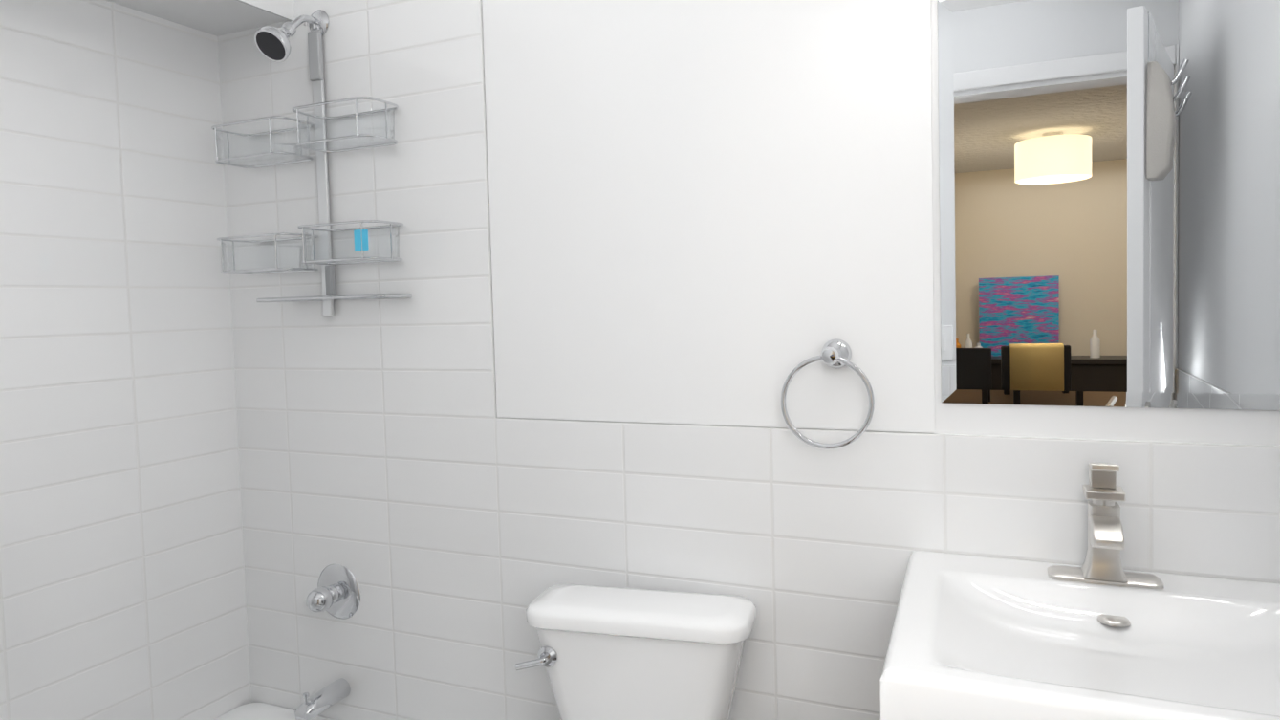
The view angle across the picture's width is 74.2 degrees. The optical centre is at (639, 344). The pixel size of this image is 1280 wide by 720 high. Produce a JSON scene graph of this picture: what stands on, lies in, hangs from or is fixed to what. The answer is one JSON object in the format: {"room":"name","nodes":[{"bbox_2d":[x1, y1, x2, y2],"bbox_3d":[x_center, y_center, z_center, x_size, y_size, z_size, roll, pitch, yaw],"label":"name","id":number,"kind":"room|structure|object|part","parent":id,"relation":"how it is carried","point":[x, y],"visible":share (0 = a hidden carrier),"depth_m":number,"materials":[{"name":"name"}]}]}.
{"room":"bathroom","nodes":[
{"label":"bathroom","id":0,"kind":"room"},
{"bbox_2d":[497,0,1279,446],"bbox_3d":[0.021,0.071,1.754,2.510,2.410,0.120,0,3,24],"label":"wall","id":1,"kind":"structure","parent":0,"point":[1239,426],"depth_m":1.39,"materials":[{"name":"white paint"}]},
{"bbox_2d":[294,0,359,15],"bbox_3d":[-0.702,-0.954,1.950,0.787,0.342,0.008,0,3,24],"label":"shower wall tile","id":2,"kind":"structure","parent":1,"relation":"attached to","point":[303,6],"depth_m":1.98,"materials":[{"name":"white tile"}]},
{"bbox_2d":[217,0,505,719],"bbox_3d":[-0.669,0.249,2.007,0.787,2.068,0.008,0,3,24],"label":"shower wall tile","id":3,"kind":"structure","parent":1,"relation":"attached to","point":[366,442],"depth_m":1.97,"materials":[{"name":"white tile"}]},
{"bbox_2d":[211,9,412,316],"bbox_3d":[-0.775,-0.420,1.915,0.499,0.714,0.173,0,3,24],"label":"shower caddy","id":4,"kind":"object","parent":3,"relation":"attached to","point":[272,43],"visible":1,"depth_m":1.96,"materials":[{"name":"silver metal"}]},
{"bbox_2d":[211,115,314,168],"bbox_3d":[-0.885,-0.472,1.988,0.239,0.083,0.121,0,3,24],"label":"caddy basket","id":5,"kind":"object","parent":4,"relation":"on","point":[292,153],"depth_m":2.01,"materials":[{"name":"silver metal"}]},
{"bbox_2d":[216,232,319,274],"bbox_3d":[-0.878,-0.213,2.000,0.239,0.083,0.121,0,3,24],"label":"caddy basket","id":6,"kind":"object","parent":4,"relation":"on","point":[299,248],"depth_m":2.02,"materials":[{"name":"silver metal"}]},
{"bbox_3d":[-0.770,-0.732,1.934,0.017,0.051,0.091,0,3,24],"label":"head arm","id":7,"kind":"part","parent":4,"relation":"part of"},
{"bbox_2d":[256,292,412,303],"bbox_3d":[-0.703,-0.106,1.935,0.375,0.010,0.097,0,3,24],"label":"caddy shelf","id":8,"kind":"object","parent":4,"relation":"attached to","point":[326,297],"depth_m":1.92,"materials":[{"name":"silver metal"}]},
{"bbox_2d":[291,95,399,152],"bbox_3d":[-0.653,-0.486,1.882,0.234,0.083,0.121,0,3,24],"label":"caddy basket","id":9,"kind":"object","parent":4,"relation":"on","point":[322,140],"depth_m":1.90,"materials":[{"name":"silver metal"}]},
{"bbox_2d":[297,219,404,264],"bbox_3d":[-0.646,-0.226,1.894,0.234,0.083,0.121,0,3,24],"label":"caddy basket","id":10,"kind":"object","parent":4,"relation":"on","point":[360,234],"depth_m":1.90,"materials":[{"name":"silver metal"}]},
{"bbox_2d":[294,677,350,719],"bbox_3d":[-0.752,0.842,2.002,0.048,0.076,0.135,0,3,24],"label":"tub spout","id":11,"kind":"object","parent":3,"relation":"attached to","point":[323,699],"visible":1,"depth_m":1.99,"materials":[{"name":"silver metal"}]},
{"bbox_2d":[306,564,360,619],"bbox_3d":[-0.750,0.601,2.010,0.136,0.136,0.093,0,3,24],"label":"shower valve","id":12,"kind":"object","parent":3,"relation":"attached to","point":[336,593],"visible":1,"depth_m":2.03,"materials":[{"name":"silver metal"}]},
{"bbox_3d":[-0.758,0.602,1.992,0.058,0.058,0.055,0,3,24],"label":"knob","id":13,"kind":"part","parent":12,"relation":"part of","materials":[{"name":"silver metal"}]},
{"bbox_3d":[-0.741,0.600,2.029,0.044,0.044,0.030,0,3,24],"label":"stem","id":14,"kind":"part","parent":12,"relation":"part of","materials":[{"name":"silver metal"}]},
{"bbox_2d":[481,0,934,433],"bbox_3d":[0.084,-0.472,1.625,0.903,1.256,0.004,0,3,24],"label":"wall panel","id":15,"kind":"object","parent":1,"relation":"attached to","point":[720,212],"visible":1,"depth_m":1.61,"materials":[{"name":"white paint"}]},
{"bbox_2d":[781,338,874,449],"bbox_3d":[0.334,0.087,1.503,0.165,0.192,0.072,0,3,24],"label":"towel ring","id":16,"kind":"object","parent":15,"relation":"attached to","point":[835,353],"visible":0.96,"depth_m":1.50,"materials":[{"name":"silver metal"}]},
{"bbox_2d":[495,417,1279,719],"bbox_3d":[0.374,0.716,1.563,1.475,1.122,0.008,0,3,24],"label":"tile wainscot","id":17,"kind":"structure","parent":1,"relation":"attached to","point":[805,548],"depth_m":1.56,"materials":[{"name":"white tile"}]},
{"bbox_2d":[937,0,1279,410],"bbox_3d":[0.751,-0.241,1.334,0.527,0.681,0.006,0,3,24],"label":"mirror","id":18,"kind":"object","parent":1,"relation":"attached to","point":[1109,203],"visible":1,"depth_m":1.34,"materials":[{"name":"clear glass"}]},
{"bbox_3d":[-0.281,1.368,1.073,2.510,0.100,1.750,0,3,24],"label":"floor","id":19,"kind":"structure","parent":0,"visible":0},
{"bbox_2d":[214,702,334,719],"bbox_3d":[-0.978,1.132,1.372,0.736,0.382,1.496,0,3,24],"label":"bathtub","id":20,"kind":"object","parent":19,"relation":"on","point":[257,711],"visible":1,"depth_m":2.12,"materials":[{"name":"white ceramic"}]},
{"bbox_2d":[515,584,756,719],"bbox_3d":[-0.093,0.896,1.372,0.429,0.805,0.723,0,3,24],"label":"toilet","id":21,"kind":"object","parent":19,"relation":"on","point":[613,653],"visible":1,"depth_m":1.53,"materials":[{"name":"white ceramic"}]},
{"bbox_3d":[-0.199,0.583,1.548,0.056,0.024,0.035,0,3,24],"label":"lever arm","id":22,"kind":"part","parent":21,"relation":"part of"},
{"bbox_3d":[-0.172,0.576,1.561,0.038,0.038,0.016,0,3,24],"label":"lever","id":23,"kind":"part","parent":21,"relation":"part of","materials":[{"name":"silver metal"}]},
{"bbox_3d":[0.001,0.499,1.585,0.429,0.039,0.216,0,3,24],"label":"tank lid","id":24,"kind":"part","parent":21,"relation":"part of","materials":[{"name":"white ceramic"}]},
{"bbox_2d":[879,462,1279,719],"bbox_3d":[0.648,0.739,1.145,0.609,1.100,0.524,0,3,24],"label":"sink","id":25,"kind":"object","parent":19,"relation":"on","point":[1099,634],"visible":1,"depth_m":1.17,"materials":[{"name":"white ceramic"}]},
{"bbox_2d":[1046,462,1164,589],"bbox_3d":[0.706,0.273,1.285,0.156,0.184,0.098,0,3,24],"label":"faucet","id":26,"kind":"object","parent":25,"relation":"on","point":[1101,569],"depth_m":1.29,"materials":[{"name":"silver metal"}]},
{"bbox_3d":[-1.428,0.125,1.452,0.120,2.410,1.630,0,3,24],"label":"wall","id":27,"kind":"structure","parent":0,"visible":0},
{"bbox_2d":[0,0,251,719],"bbox_3d":[-1.340,0.297,1.489,0.008,2.058,1.510,0,3,24],"label":"wall tile","id":28,"kind":"structure","parent":27,"relation":"attached to","point":[122,589],"depth_m":1.87,"materials":[{"name":"white tile"}]},
{"bbox_3d":[-0.349,-1.138,0.953,2.510,0.100,1.750,0,3,24],"label":"ceiling","id":29,"kind":"structure","parent":0,"visible":0},
{"bbox_2d":[106,0,288,36],"bbox_3d":[-1.258,-0.907,1.379,0.260,0.352,1.510,0,3,24],"label":"soffit beam","id":30,"kind":"structure","parent":29,"relation":"attached to","point":[218,17],"depth_m":1.96,"materials":[{"name":"white paint"}]},
{"bbox_2d":[236,0,294,21],"bbox_3d":[-1.138,-0.905,1.320,0.008,0.356,1.502,0,3,24],"label":"wall tiles","id":31,"kind":"structure","parent":30,"relation":"attached to","point":[284,9],"depth_m":1.96,"materials":[{"name":"white tile"}]}
]}

